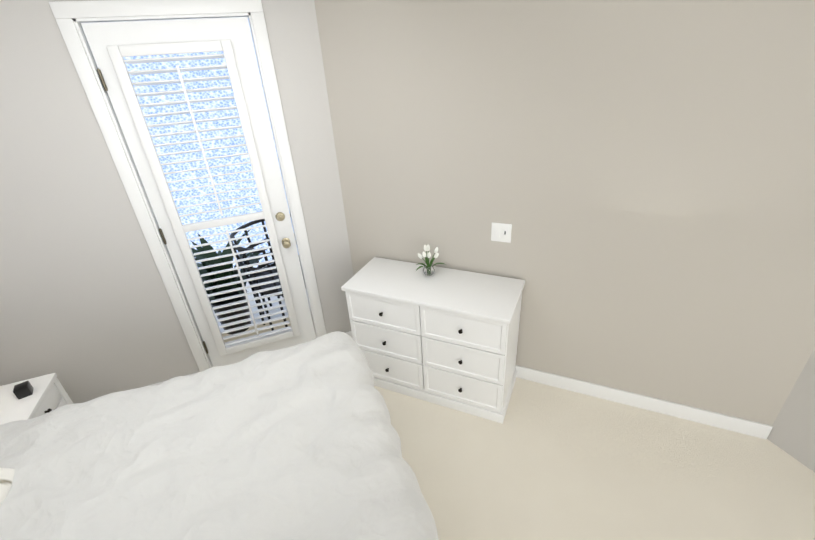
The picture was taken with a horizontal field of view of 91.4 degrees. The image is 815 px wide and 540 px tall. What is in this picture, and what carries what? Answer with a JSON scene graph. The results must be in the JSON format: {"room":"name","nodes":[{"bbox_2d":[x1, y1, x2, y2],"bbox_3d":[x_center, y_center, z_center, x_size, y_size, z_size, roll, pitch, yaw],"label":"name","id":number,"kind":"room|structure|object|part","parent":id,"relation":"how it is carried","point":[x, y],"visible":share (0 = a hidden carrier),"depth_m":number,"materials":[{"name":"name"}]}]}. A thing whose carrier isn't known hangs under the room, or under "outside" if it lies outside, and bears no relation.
{"room":"bedroom","nodes":[
{"label":"bedroom","id":0,"kind":"room"},
{"bbox_2d":[0,0,353,403],"bbox_3d":[-1.342,-0.336,2.430,2.590,2.440,0.120,-13,30,-16],"label":"wall","id":1,"kind":"structure","parent":0,"point":[87,312],"depth_m":2.28,"materials":[{"name":"grey paint"}]},
{"bbox_2d":[106,45,226,355],"bbox_3d":[-1.380,-0.244,2.403,0.050,1.938,0.034,-13,30,-16],"label":"shutter","id":2,"kind":"object","parent":1,"relation":"attached to","point":[127,86],"visible":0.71,"depth_m":2.26,"materials":[{"name":"white wood"}]},
{"bbox_2d":[128,65,226,74],"bbox_3d":[-1.193,-1.047,2.082,0.464,0.009,0.050,-13,16,-16],"label":"shutter slat","id":3,"kind":"structure","parent":2,"relation":"attached to","point":[171,70],"depth_m":2.07,"materials":[{"name":"white wood"}]},
{"bbox_2d":[132,75,229,85],"bbox_3d":[-1.190,-1.002,2.106,0.464,0.009,0.050,-13,16,-16],"label":"shutter slat","id":4,"kind":"structure","parent":2,"relation":"attached to","point":[159,82],"depth_m":2.09,"materials":[{"name":"white wood"}]},
{"bbox_2d":[136,86,231,96],"bbox_3d":[-1.187,-0.957,2.131,0.464,0.009,0.050,-13,16,-16],"label":"shutter slat","id":5,"kind":"structure","parent":2,"relation":"attached to","point":[182,91],"depth_m":2.12,"materials":[{"name":"white wood"}]},
{"bbox_2d":[140,96,234,107],"bbox_3d":[-1.184,-0.912,2.155,0.464,0.009,0.050,-13,16,-16],"label":"shutter slat","id":6,"kind":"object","parent":2,"relation":"attached to","point":[185,101],"depth_m":2.14,"materials":[{"name":"white wood"}]},
{"bbox_2d":[143,106,236,117],"bbox_3d":[-1.181,-0.867,2.180,0.464,0.009,0.050,-13,16,-16],"label":"shutter slat","id":7,"kind":"structure","parent":2,"relation":"attached to","point":[188,111],"depth_m":2.17,"materials":[{"name":"white wood"}]},
{"bbox_2d":[147,116,238,127],"bbox_3d":[-1.178,-0.822,2.204,0.464,0.009,0.050,-13,16,-16],"label":"shutter slat","id":8,"kind":"structure","parent":2,"relation":"attached to","point":[191,121],"depth_m":2.19,"materials":[{"name":"white wood"}]},
{"bbox_2d":[151,125,240,137],"bbox_3d":[-1.175,-0.778,2.229,0.464,0.009,0.050,-13,16,-16],"label":"shutter slat","id":9,"kind":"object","parent":2,"relation":"attached to","point":[194,131],"depth_m":2.21,"materials":[{"name":"white wood"}]},
{"bbox_2d":[154,135,243,146],"bbox_3d":[-1.172,-0.733,2.253,0.464,0.009,0.050,-13,16,-16],"label":"shutter slat","id":10,"kind":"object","parent":2,"relation":"attached to","point":[194,141],"depth_m":2.24,"materials":[{"name":"white wood"}]},
{"bbox_2d":[176,65,222,215],"bbox_3d":[-1.158,-0.693,2.237,0.012,0.817,0.010,-13,30,-16],"label":"tilt rod","id":11,"kind":"object","parent":10,"relation":"attached to","point":[197,132],"visible":1,"depth_m":2.21,"materials":[{"name":"white wood"}]},
{"bbox_2d":[158,144,245,155],"bbox_3d":[-1.169,-0.688,2.277,0.464,0.009,0.050,-13,16,-16],"label":"shutter slat","id":12,"kind":"structure","parent":2,"relation":"attached to","point":[198,150],"depth_m":2.26,"materials":[{"name":"white wood"}]},
{"bbox_2d":[161,153,247,165],"bbox_3d":[-1.166,-0.643,2.302,0.464,0.009,0.050,-13,16,-16],"label":"shutter slat","id":13,"kind":"structure","parent":2,"relation":"attached to","point":[201,159],"depth_m":2.28,"materials":[{"name":"white wood"}]},
{"bbox_2d":[164,161,249,174],"bbox_3d":[-1.162,-0.598,2.326,0.464,0.009,0.050,-13,16,-16],"label":"shutter slat","id":14,"kind":"structure","parent":2,"relation":"attached to","point":[181,171],"depth_m":2.31,"materials":[{"name":"white"}]},
{"bbox_2d":[167,170,251,182],"bbox_3d":[-1.159,-0.553,2.351,0.464,0.009,0.050,-13,16,-16],"label":"shutter slat","id":15,"kind":"structure","parent":2,"relation":"attached to","point":[209,177],"depth_m":2.33,"materials":[{"name":"white wood"}]},
{"bbox_2d":[170,178,253,191],"bbox_3d":[-1.156,-0.508,2.375,0.464,0.009,0.050,-13,16,-16],"label":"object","id":16,"kind":"structure","parent":2,"relation":"attached to","point":[211,185],"depth_m":2.35,"materials":[{"name":"white"}]},
{"bbox_2d":[173,186,255,200],"bbox_3d":[-1.153,-0.463,2.400,0.464,0.009,0.050,-13,16,-16],"label":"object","id":17,"kind":"structure","parent":2,"relation":"attached to","point":[213,193],"depth_m":2.37,"materials":[{"name":"white"}]},
{"bbox_2d":[176,194,257,208],"bbox_3d":[-1.150,-0.418,2.424,0.464,0.009,0.050,-13,16,-16],"label":"shutter slat","id":18,"kind":"structure","parent":2,"relation":"attached to","point":[216,201],"depth_m":2.40,"materials":[{"name":"white"}]},
{"bbox_2d":[179,202,259,216],"bbox_3d":[-1.147,-0.373,2.449,0.464,0.009,0.050,-13,16,-16],"label":"shutter slat","id":19,"kind":"structure","parent":2,"relation":"attached to","point":[218,209],"depth_m":2.43,"materials":[{"name":"white wood"}]},
{"bbox_2d":[188,225,265,240],"bbox_3d":[-1.138,-0.238,2.522,0.464,0.009,0.050,-13,16,-16],"label":"shutter slat","id":20,"kind":"structure","parent":2,"relation":"attached to","point":[216,234],"depth_m":2.50,"materials":[{"name":"white wood"}]},
{"bbox_2d":[190,232,267,247],"bbox_3d":[-1.135,-0.193,2.546,0.464,0.009,0.050,-13,16,-16],"label":"shutter slat","id":21,"kind":"structure","parent":2,"relation":"attached to","point":[226,240],"depth_m":2.53,"materials":[{"name":"white"}]},
{"bbox_2d":[193,239,269,255],"bbox_3d":[-1.132,-0.148,2.571,0.464,0.009,0.050,-13,16,-16],"label":"shutter slat","id":22,"kind":"structure","parent":2,"relation":"attached to","point":[229,247],"depth_m":2.55,"materials":[{"name":"white wood"}]},
{"bbox_2d":[195,246,270,262],"bbox_3d":[-1.128,-0.103,2.595,0.464,0.009,0.050,-13,16,-16],"label":"shutter slat","id":23,"kind":"structure","parent":2,"relation":"attached to","point":[228,255],"depth_m":2.58,"materials":[{"name":"white wood"}]},
{"bbox_2d":[198,253,272,269],"bbox_3d":[-1.125,-0.059,2.620,0.464,0.009,0.050,-13,16,-16],"label":"shutter slat","id":24,"kind":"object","parent":2,"relation":"attached to","point":[239,260],"depth_m":2.60,"materials":[{"name":"white wood"}]},
{"bbox_2d":[200,260,274,276],"bbox_3d":[-1.122,-0.014,2.644,0.464,0.009,0.050,-13,16,-16],"label":"shutter slat","id":25,"kind":"structure","parent":2,"relation":"attached to","point":[235,268],"depth_m":2.63,"materials":[{"name":"white"}]},
{"bbox_2d":[203,266,275,283],"bbox_3d":[-1.119,0.031,2.669,0.464,0.009,0.050,-13,16,-16],"label":"shutter slat","id":26,"kind":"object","parent":2,"relation":"attached to","point":[237,275],"depth_m":2.65,"materials":[{"name":"white wood"}]},
{"bbox_2d":[205,273,277,289],"bbox_3d":[-1.116,0.076,2.693,0.464,0.009,0.050,-13,16,-16],"label":"shutter slat","id":27,"kind":"structure","parent":2,"relation":"attached to","point":[238,282],"depth_m":2.68,"materials":[{"name":"white wood"}]},
{"bbox_2d":[208,279,279,296],"bbox_3d":[-1.113,0.121,2.718,0.464,0.009,0.050,-13,16,-16],"label":"shutter slat","id":28,"kind":"structure","parent":2,"relation":"attached to","point":[241,288],"depth_m":2.70,"materials":[{"name":"white wood"}]},
{"bbox_2d":[226,230,258,335],"bbox_3d":[-1.102,0.111,2.675,0.012,0.817,0.010,-13,30,-16],"label":"tilt rod","id":29,"kind":"object","parent":28,"relation":"attached to","point":[238,269],"visible":0.86,"depth_m":2.65,"materials":[{"name":"white wood"}]},
{"bbox_2d":[210,285,280,303],"bbox_3d":[-1.110,0.166,2.742,0.464,0.009,0.050,-13,16,-16],"label":"shutter slat","id":30,"kind":"structure","parent":2,"relation":"attached to","point":[243,294],"depth_m":2.73,"materials":[{"name":"white wood"}]},
{"bbox_2d":[212,291,282,309],"bbox_3d":[-1.107,0.211,2.766,0.464,0.009,0.050,-13,16,-16],"label":"shutter slat","id":31,"kind":"structure","parent":2,"relation":"attached to","point":[245,301],"depth_m":2.75,"materials":[{"name":"white wood"}]},
{"bbox_2d":[214,297,283,315],"bbox_3d":[-1.104,0.256,2.791,0.464,0.009,0.050,-13,16,-16],"label":"shutter slat","id":32,"kind":"structure","parent":2,"relation":"attached to","point":[247,307],"depth_m":2.78,"materials":[{"name":"white wood"}]},
{"bbox_2d":[217,303,285,321],"bbox_3d":[-1.101,0.301,2.815,0.464,0.009,0.050,-13,16,-16],"label":"shutter slat","id":33,"kind":"structure","parent":2,"relation":"attached to","point":[249,313],"depth_m":2.80,"materials":[{"name":"white wood"}]},
{"bbox_2d":[219,309,286,327],"bbox_3d":[-1.097,0.346,2.840,0.464,0.009,0.050,-13,16,-16],"label":"shutter slat","id":34,"kind":"structure","parent":2,"relation":"attached to","point":[250,319],"depth_m":2.83,"materials":[{"name":"white wood"}]},
{"bbox_2d":[221,315,287,333],"bbox_3d":[-1.094,0.391,2.864,0.464,0.009,0.050,-13,16,-16],"label":"shutter slat","id":35,"kind":"structure","parent":2,"relation":"attached to","point":[252,324],"depth_m":2.85,"materials":[{"name":"white wood"}]},
{"bbox_2d":[223,321,289,339],"bbox_3d":[-1.091,0.436,2.889,0.464,0.009,0.050,-13,16,-16],"label":"shutter slat","id":36,"kind":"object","parent":2,"relation":"attached to","point":[254,330],"depth_m":2.88,"materials":[{"name":"white wood"}]},
{"bbox_2d":[225,326,290,345],"bbox_3d":[-1.088,0.481,2.913,0.464,0.009,0.050,-13,16,-16],"label":"shutter slat","id":37,"kind":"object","parent":2,"relation":"attached to","point":[256,336],"depth_m":2.90,"materials":[{"name":"white wood"}]},
{"bbox_2d":[141,372,199,387],"bbox_3d":[-1.966,0.886,2.715,1.050,0.100,0.014,-13,30,-16],"label":"baseboard","id":38,"kind":"structure","parent":1,"relation":"attached to","point":[167,380],"depth_m":2.77,"materials":[{"name":"white wood"}]},
{"bbox_2d":[49,0,326,371],"bbox_3d":[-1.136,-0.320,2.516,0.915,2.305,0.136,-13,30,-16],"label":"door frame","id":39,"kind":"structure","parent":1,"relation":"attached to","point":[78,53],"depth_m":2.14,"materials":[{"name":"white wood"}]},
{"bbox_3d":[-1.183,-1.276,1.932,0.915,0.065,0.016,-13,30,-16],"label":"door casing trim","id":40,"kind":"part","parent":39,"relation":"part of","materials":[{"name":"white wood"}]},
{"bbox_3d":[-1.204,-1.272,2.006,0.785,0.012,0.122,-13,30,-16],"label":"door jamb","id":41,"kind":"part","parent":39,"relation":"part of","materials":[{"name":"white wood"}]},
{"bbox_2d":[81,17,315,366],"bbox_3d":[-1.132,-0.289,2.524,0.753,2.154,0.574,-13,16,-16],"label":"glass door","id":42,"kind":"structure","parent":1,"relation":"in","point":[168,59],"depth_m":2.20,"materials":[{"name":"white"}]},
{"bbox_3d":[-1.212,-1.197,2.028,0.508,0.130,0.040,-13,30,-16],"label":"door top rail","id":43,"kind":"part","parent":42,"relation":"part of","materials":[{"name":"white wood"}]},
{"bbox_3d":[-1.196,-1.129,2.026,0.468,0.050,0.034,-13,30,-16],"label":"door shutter top rail","id":44,"kind":"part","parent":42,"relation":"part of","materials":[{"name":"white wood"}]},
{"bbox_2d":[275,212,284,220],"bbox_3d":[-0.830,-0.347,2.594,0.060,0.060,0.016,-13,30,-16],"label":"door knob","id":45,"kind":"object","parent":42,"relation":"attached to","point":[281,214],"depth_m":2.59,"materials":[{"name":"gold metal"}]},
{"bbox_2d":[282,238,290,247],"bbox_3d":[-0.810,-0.178,2.659,0.056,0.056,0.067,-13,30,-16],"label":"door knob","id":46,"kind":"object","parent":42,"relation":"attached to","point":[286,243],"depth_m":2.64,"materials":[{"name":"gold metal"}]},
{"bbox_2d":[182,211,263,232],"bbox_3d":[-1.139,-0.302,2.478,0.468,0.044,0.030,-13,30,-16],"label":"shutter","id":47,"kind":"object","parent":1,"relation":"attached to","point":[213,223],"visible":0.96,"depth_m":2.46,"materials":[{"name":"white wood"}]},
{"bbox_2d":[226,330,293,353],"bbox_3d":[-1.081,0.527,2.926,0.468,0.050,0.034,-13,30,-16],"label":"shutter","id":48,"kind":"object","parent":1,"relation":"attached to","point":[241,346],"visible":0.92,"depth_m":2.91,"materials":[{"name":"white wood"}]},
{"bbox_2d":[221,40,299,336],"bbox_3d":[-0.897,-0.358,2.550,0.050,1.938,0.034,-13,30,-16],"label":"shutter","id":49,"kind":"object","parent":1,"relation":"attached to","point":[228,52],"visible":0.94,"depth_m":2.41,"materials":[{"name":"white"}]},
{"bbox_2d":[123,19,298,270],"bbox_3d":[-2.224,-1.153,3.667,3.400,2.800,0.001,-13,30,-16],"label":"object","id":50,"kind":"object","parent":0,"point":[196,145],"depth_m":3.78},
{"bbox_2d":[224,316,814,539],"bbox_3d":[0.354,1.737,1.068,4.318,0.100,6.320,-13,30,-16],"label":"floor","id":51,"kind":"structure","parent":0,"point":[544,462],"depth_m":2.09,"materials":[{"name":"carpet"}]},
{"bbox_2d":[0,373,73,424],"bbox_3d":[-2.102,0.953,2.170,0.407,0.520,0.448,-13,30,-16],"label":"nightstand","id":52,"kind":"object","parent":51,"relation":"on","point":[49,394],"visible":0.31,"depth_m":2.14,"materials":[{"name":"white wood"}]},
{"bbox_2d":[13,381,33,398],"bbox_3d":[-2.054,0.642,2.127,0.060,0.060,0.060,-22,33,-29],"label":"clock","id":53,"kind":"object","parent":52,"relation":"on","point":[23,390],"visible":1,"depth_m":2.11,"materials":[{"name":"black plastic"}]},
{"bbox_3d":[-1.935,0.761,2.142,0.027,0.027,0.027,-13,30,-16],"label":"knob","id":54,"kind":"part","parent":52,"relation":"part of","materials":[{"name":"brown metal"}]},
{"bbox_2d":[0,331,437,539],"bbox_3d":[-0.873,1.067,1.060,2.066,1.229,2.116,-13,30,-16],"label":"bed","id":55,"kind":"object","parent":51,"relation":"on","point":[302,441],"visible":1,"depth_m":1.43,"materials":[{"name":"white fabric"}]},
{"bbox_2d":[0,457,22,539],"bbox_3d":[-1.432,0.795,1.049,0.460,0.146,0.700,27,11,-36],"label":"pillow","id":56,"kind":"object","parent":55,"relation":"on","point":[11,477],"depth_m":1.36,"materials":[{"name":"white fabric"}]},
{"bbox_2d":[341,257,524,423],"bbox_3d":[0.169,0.427,2.576,1.024,0.780,0.443,9,31,23],"label":"dresser","id":57,"kind":"object","parent":51,"relation":"on","point":[445,337],"visible":0.92,"depth_m":2.38,"materials":[{"name":"white wood"}]},
{"bbox_3d":[-0.150,0.255,2.405,0.491,0.216,0.018,9,31,23],"label":"drawer","id":58,"kind":"part","parent":57,"relation":"part of","materials":[{"name":"white wood"}]},
{"bbox_3d":[-0.136,0.449,2.510,0.491,0.216,0.018,9,31,23],"label":"drawer","id":59,"kind":"part","parent":57,"relation":"part of","materials":[{"name":"white wood"}]},
{"bbox_3d":[-0.123,0.643,2.616,0.491,0.216,0.018,9,31,23],"label":"drawer","id":60,"kind":"part","parent":57,"relation":"part of","materials":[{"name":"white wood"}]},
{"bbox_2d":[416,244,445,275],"bbox_3d":[0.122,-0.053,2.456,0.201,0.181,0.161,-13,30,-16],"label":"vase","id":61,"kind":"object","parent":57,"relation":"on","point":[428,269],"visible":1,"depth_m":2.45,"materials":[{"name":"clear glass"}]},
{"bbox_3d":[0.111,-0.046,2.461,0.040,0.069,0.018,-13,30,-16],"label":"stem","id":62,"kind":"part","parent":61,"relation":"part of","materials":[{"name":"green plant"}]},
{"bbox_3d":[0.120,-0.051,2.447,0.029,0.088,0.016,-13,30,-16],"label":"stem","id":63,"kind":"part","parent":61,"relation":"part of","materials":[{"name":"green plant"}]},
{"bbox_3d":[0.124,-0.068,2.470,0.006,0.097,0.043,-13,30,-16],"label":"stem","id":64,"kind":"part","parent":61,"relation":"part of","materials":[{"name":"green"}]},
{"bbox_3d":[0.133,-0.003,2.484,0.076,0.066,0.076,-13,30,-16],"label":"glass","id":65,"kind":"part","parent":61,"relation":"part of","materials":[{"name":"white"}]},
{"bbox_3d":[0.149,-0.048,2.442,0.029,0.085,0.047,-13,30,-16],"label":"stem","id":66,"kind":"part","parent":61,"relation":"part of","materials":[{"name":"green plant"}]},
{"bbox_3d":[0.150,-0.062,2.463,0.049,0.089,0.007,-13,30,-16],"label":"stem","id":67,"kind":"part","parent":61,"relation":"part of","materials":[{"name":"green plant"}]},
{"bbox_3d":[0.302,0.328,2.212,0.491,0.216,0.018,9,31,23],"label":"drawer","id":68,"kind":"part","parent":57,"relation":"part of","materials":[{"name":"white wood"}]},
{"bbox_3d":[0.316,0.523,2.317,0.491,0.216,0.018,9,31,23],"label":"drawer","id":69,"kind":"part","parent":57,"relation":"part of","materials":[{"name":"white wood"}]},
{"bbox_3d":[0.329,0.717,2.423,0.491,0.216,0.018,9,31,23],"label":"drawer","id":70,"kind":"part","parent":57,"relation":"part of","materials":[{"name":"white wood"}]},
{"bbox_2d":[314,0,814,425],"bbox_3d":[0.769,-0.352,2.192,2.600,2.440,0.120,9,31,23],"label":"wall","id":71,"kind":"structure","parent":0,"point":[639,175],"depth_m":2.00,"materials":[{"name":"grey paint"}]},
{"bbox_2d":[491,222,511,242],"bbox_3d":[0.542,-0.215,2.304,0.115,0.115,0.014,9,31,23],"label":"switch plate","id":72,"kind":"object","parent":71,"relation":"attached to","point":[500,232],"visible":1,"depth_m":2.30,"materials":[{"name":"white plastic"}]},
{"bbox_2d":[515,365,772,438],"bbox_3d":[0.812,0.705,2.697,2.600,0.100,0.014,9,31,23],"label":"baseboard","id":73,"kind":"structure","parent":71,"relation":"attached to","point":[724,421],"depth_m":2.41,"materials":[{"name":"white wood"}]},
{"bbox_2d":[767,348,814,471],"bbox_3d":[2.629,0.639,0.134,0.120,2.440,3.862,-13,30,-16],"label":"wall","id":74,"kind":"structure","parent":0,"point":[792,433],"depth_m":2.04,"materials":[{"name":"grey paint"}]},
{"label":"outside","id":75,"kind":"structure","parent":0,"visible":0},
{"bbox_2d":[205,258,315,342],"bbox_3d":[-1.573,0.364,3.751,2.600,0.020,1.620,-13,30,-16],"label":"deck","id":76,"kind":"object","parent":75,"point":[268,305],"depth_m":3.60,"materials":[{"name":"white"}]},
{"bbox_2d":[209,288,250,334],"bbox_3d":[-1.489,0.357,3.398,0.300,0.320,0.300,-13,30,-16],"label":"plant pot","id":77,"kind":"object","parent":76,"relation":"on","point":[230,308],"visible":0.42,"depth_m":3.31,"materials":[{"name":"black"}]},
{"bbox_2d":[196,263,206,271],"bbox_3d":[-1.724,0.081,3.456,0.558,0.200,0.086,45,47,14],"label":"plant","id":78,"kind":"object","parent":77,"relation":"in","point":[199,265],"visible":0.15,"depth_m":3.45,"materials":[{"name":"green"}]},
{"bbox_2d":[191,248,213,289],"bbox_3d":[-1.677,-0.004,3.243,0.201,0.557,0.115,-12,25,20],"label":"plant","id":79,"kind":"object","parent":77,"relation":"in","point":[203,255],"visible":0.31,"depth_m":3.19,"materials":[{"name":"green"}]},
{"bbox_2d":[192,252,213,297],"bbox_3d":[-1.662,0.017,3.137,0.214,0.599,0.098,-26,33,-13],"label":"plant","id":80,"kind":"object","parent":77,"relation":"in","point":[199,257],"visible":0.39,"depth_m":3.11,"materials":[{"name":"green"}]},
{"bbox_2d":[194,256,214,298],"bbox_3d":[-1.644,0.029,3.155,0.196,0.548,0.078,-24,33,-13],"label":"plant","id":81,"kind":"object","parent":77,"relation":"in","point":[208,264],"visible":0.46,"depth_m":3.17,"materials":[{"name":"green"}]},
{"bbox_2d":[199,270,210,287],"bbox_3d":[-1.783,0.099,3.335,0.583,0.209,0.098,38,31,-7],"label":"plant","id":82,"kind":"object","parent":77,"relation":"in","point":[204,277],"visible":0.08,"depth_m":3.31,"materials":[{"name":"green plant"}]},
{"bbox_2d":[194,257,216,300],"bbox_3d":[-1.629,0.049,3.155,0.185,0.511,0.119,-28,35,-18],"label":"plant","id":83,"kind":"object","parent":77,"relation":"in","point":[214,290],"visible":0.36,"depth_m":3.19,"materials":[{"name":"green plant"}]},
{"bbox_2d":[191,241,223,289],"bbox_3d":[-1.642,-0.014,3.297,0.186,0.515,0.106,-3,24,39],"label":"plant","id":84,"kind":"object","parent":77,"relation":"in","point":[200,249],"visible":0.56,"depth_m":3.27,"materials":[{"name":"green"}]},
{"bbox_2d":[204,284,215,312],"bbox_3d":[-1.656,0.178,3.087,0.084,0.538,0.192,18,74,35],"label":"plant","id":85,"kind":"object","parent":77,"relation":"in","point":[212,297],"visible":0.18,"depth_m":3.20,"materials":[{"name":"green plant"}]},
{"bbox_2d":[198,234,225,283],"bbox_3d":[-1.622,-0.047,3.313,0.115,0.550,0.198,-26,21,-35],"label":"plant","id":86,"kind":"object","parent":77,"relation":"in","point":[211,254],"visible":0.51,"depth_m":3.25,"materials":[{"name":"green plant"}]},
{"bbox_2d":[209,282,225,292],"bbox_3d":[-1.667,0.119,3.408,0.403,0.146,0.111,44,45,11],"label":"plant","id":87,"kind":"object","parent":77,"relation":"in","point":[221,289],"visible":0.08,"depth_m":3.37,"materials":[{"name":"green plant"}]},
{"bbox_2d":[217,251,231,289],"bbox_3d":[-1.590,0.013,3.439,0.098,0.477,0.172,-14,-11,-18],"label":"plant","id":88,"kind":"object","parent":77,"relation":"in","point":[219,253],"visible":0.23,"depth_m":3.41,"materials":[{"name":"green"}]},
{"bbox_2d":[220,243,234,287],"bbox_3d":[-1.492,-0.043,3.366,0.116,0.498,0.180,0,9,7],"label":"plant","id":89,"kind":"object","parent":77,"relation":"in","point":[225,259],"visible":0.31,"depth_m":3.30,"materials":[{"name":"green"}]},
{"bbox_2d":[229,253,246,293],"bbox_3d":[-1.349,0.026,3.230,0.175,0.490,0.077,13,27,-11],"label":"plant","id":90,"kind":"object","parent":77,"relation":"in","point":[235,285],"visible":0.41,"depth_m":3.26,"materials":[{"name":"green"}]},
{"bbox_2d":[228,229,250,290],"bbox_3d":[-1.403,-0.080,3.355,0.072,0.592,0.211,14,12,30],"label":"plant","id":91,"kind":"object","parent":77,"relation":"in","point":[230,258],"visible":0.46,"depth_m":3.29,"materials":[{"name":"green"}]},
{"bbox_2d":[234,247,261,290],"bbox_3d":[-1.362,0.005,3.360,0.099,0.481,0.173,25,7,42],"label":"plant","id":92,"kind":"object","parent":77,"relation":"in","point":[248,255],"visible":0.31,"depth_m":3.32,"materials":[{"name":"green"}]},
{"bbox_2d":[241,249,266,285],"bbox_3d":[-1.306,-0.013,3.452,0.093,0.221,0.619,21,79,37],"label":"plant","id":93,"kind":"object","parent":77,"relation":"in","point":[250,261],"visible":0.2,"depth_m":3.38,"materials":[{"name":"green"}]},
{"bbox_2d":[245,252,270,285],"bbox_3d":[-1.331,0.022,3.495,0.118,0.212,0.588,16,67,32],"label":"plant","id":94,"kind":"object","parent":77,"relation":"in","point":[255,260],"visible":0.15,"depth_m":3.44,"materials":[{"name":"green"}]},
{"bbox_2d":[233,237,264,314],"bbox_3d":[-1.360,0.065,3.412,0.093,0.802,0.023,-5,29,-2],"label":"rib","id":95,"kind":"object","parent":76,"relation":"on","point":[257,294],"visible":0.22,"depth_m":3.37,"materials":[{"name":"black"}]},
{"bbox_2d":[233,248,264,324],"bbox_3d":[-1.308,0.136,3.276,0.093,0.802,0.023,-20,32,-27],"label":"rib","id":96,"kind":"object","parent":76,"relation":"on","point":[247,276],"visible":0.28,"depth_m":3.26,"materials":[{"name":"black metal"}]},
{"bbox_2d":[241,251,273,330],"bbox_3d":[-1.190,0.181,3.177,0.023,0.802,0.093,11,32,26],"label":"rib","id":97,"kind":"object","parent":76,"relation":"on","point":[257,282],"visible":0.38,"depth_m":3.17,"materials":[{"name":"black metal"}]},
{"bbox_2d":[244,230,271,306],"bbox_3d":[-1.333,-0.012,3.551,0.093,0.802,0.023,9,31,23],"label":"rib","id":98,"kind":"object","parent":76,"relation":"on","point":[249,241],"visible":0.31,"depth_m":3.45,"materials":[{"name":"black metal"}]},
{"bbox_2d":[262,221,283,296],"bbox_3d":[-1.232,-0.077,3.658,0.023,0.802,0.093,-22,34,-30],"label":"rib","id":99,"kind":"object","parent":76,"relation":"on","point":[267,237],"visible":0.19,"depth_m":3.56,"materials":[{"name":"black"}]},
{"bbox_2d":[263,250,287,326],"bbox_3d":[-1.033,0.191,3.139,0.024,0.802,0.092,-3,28,1],"label":"rib","id":100,"kind":"object","parent":76,"relation":"on","point":[274,284],"visible":0.59,"depth_m":3.10,"materials":[{"name":"black metal"}]},
{"bbox_3d":[-1.473,-0.205,2.394,0.012,0.090,0.016,-13,30,-16],"label":"door hinge","id":101,"kind":"object","parent":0,"visible":0},
{"bbox_2d":[159,228,166,243],"bbox_3d":[-1.469,-0.202,2.386,0.012,0.102,0.011,-13,30,-16],"label":"pin","id":102,"kind":"object","parent":101,"relation":"attached to","point":[162,236],"visible":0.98,"depth_m":2.38,"materials":[{"name":"metal"}]},
{"bbox_3d":[-1.525,-0.950,1.989,0.012,0.090,0.016,-13,30,-16],"label":"door hinge","id":103,"kind":"object","parent":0,"visible":0},
{"bbox_2d":[97,68,107,90],"bbox_3d":[-1.520,-0.947,1.980,0.012,0.102,0.011,-13,30,-16],"label":"pin","id":104,"kind":"object","parent":103,"relation":"attached to","point":[102,80],"visible":0.98,"depth_m":1.98,"materials":[{"name":"metal"}]},
{"bbox_3d":[-0.791,-0.078,3.604,0.087,0.802,0.048,-13,30,-16],"label":"rib","id":105,"kind":"object","parent":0,"visible":0},
{"bbox_2d":[239,238,269,271],"bbox_3d":[-1.063,-0.158,3.325,0.668,0.032,0.668,-13,30,-16],"label":"hoop","id":106,"kind":"object","parent":105,"relation":"attached to","point":[243,264],"visible":0.31,"depth_m":3.14,"materials":[{"name":"black metal"}]},
{"bbox_2d":[228,216,290,252],"bbox_3d":[-1.075,-0.316,3.240,0.726,0.032,0.726,-13,30,-16],"label":"hoop","id":107,"kind":"object","parent":105,"relation":"attached to","point":[232,235],"visible":0.4,"depth_m":3.21,"materials":[{"name":"black metal"}]},
{"bbox_3d":[-0.923,-0.115,3.689,0.067,0.802,0.077,-13,30,-16],"label":"rib","id":108,"kind":"object","parent":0,"visible":0},
{"bbox_2d":[248,259,276,291],"bbox_3d":[-1.050,0.017,3.420,0.610,0.032,0.610,-13,30,-16],"label":"hoop","id":109,"kind":"object","parent":108,"relation":"attached to","point":[251,276],"visible":0.31,"depth_m":3.25,"materials":[{"name":"black metal"}]},
{"bbox_2d":[253,259,305,295],"bbox_3d":[-1.036,0.046,3.430,0.600,0.060,0.600,-13,30,-16],"label":"balcony railing","id":110,"kind":"structure","parent":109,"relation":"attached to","point":[257,274],"depth_m":3.34,"materials":[{"name":"black metal"}]}
]}

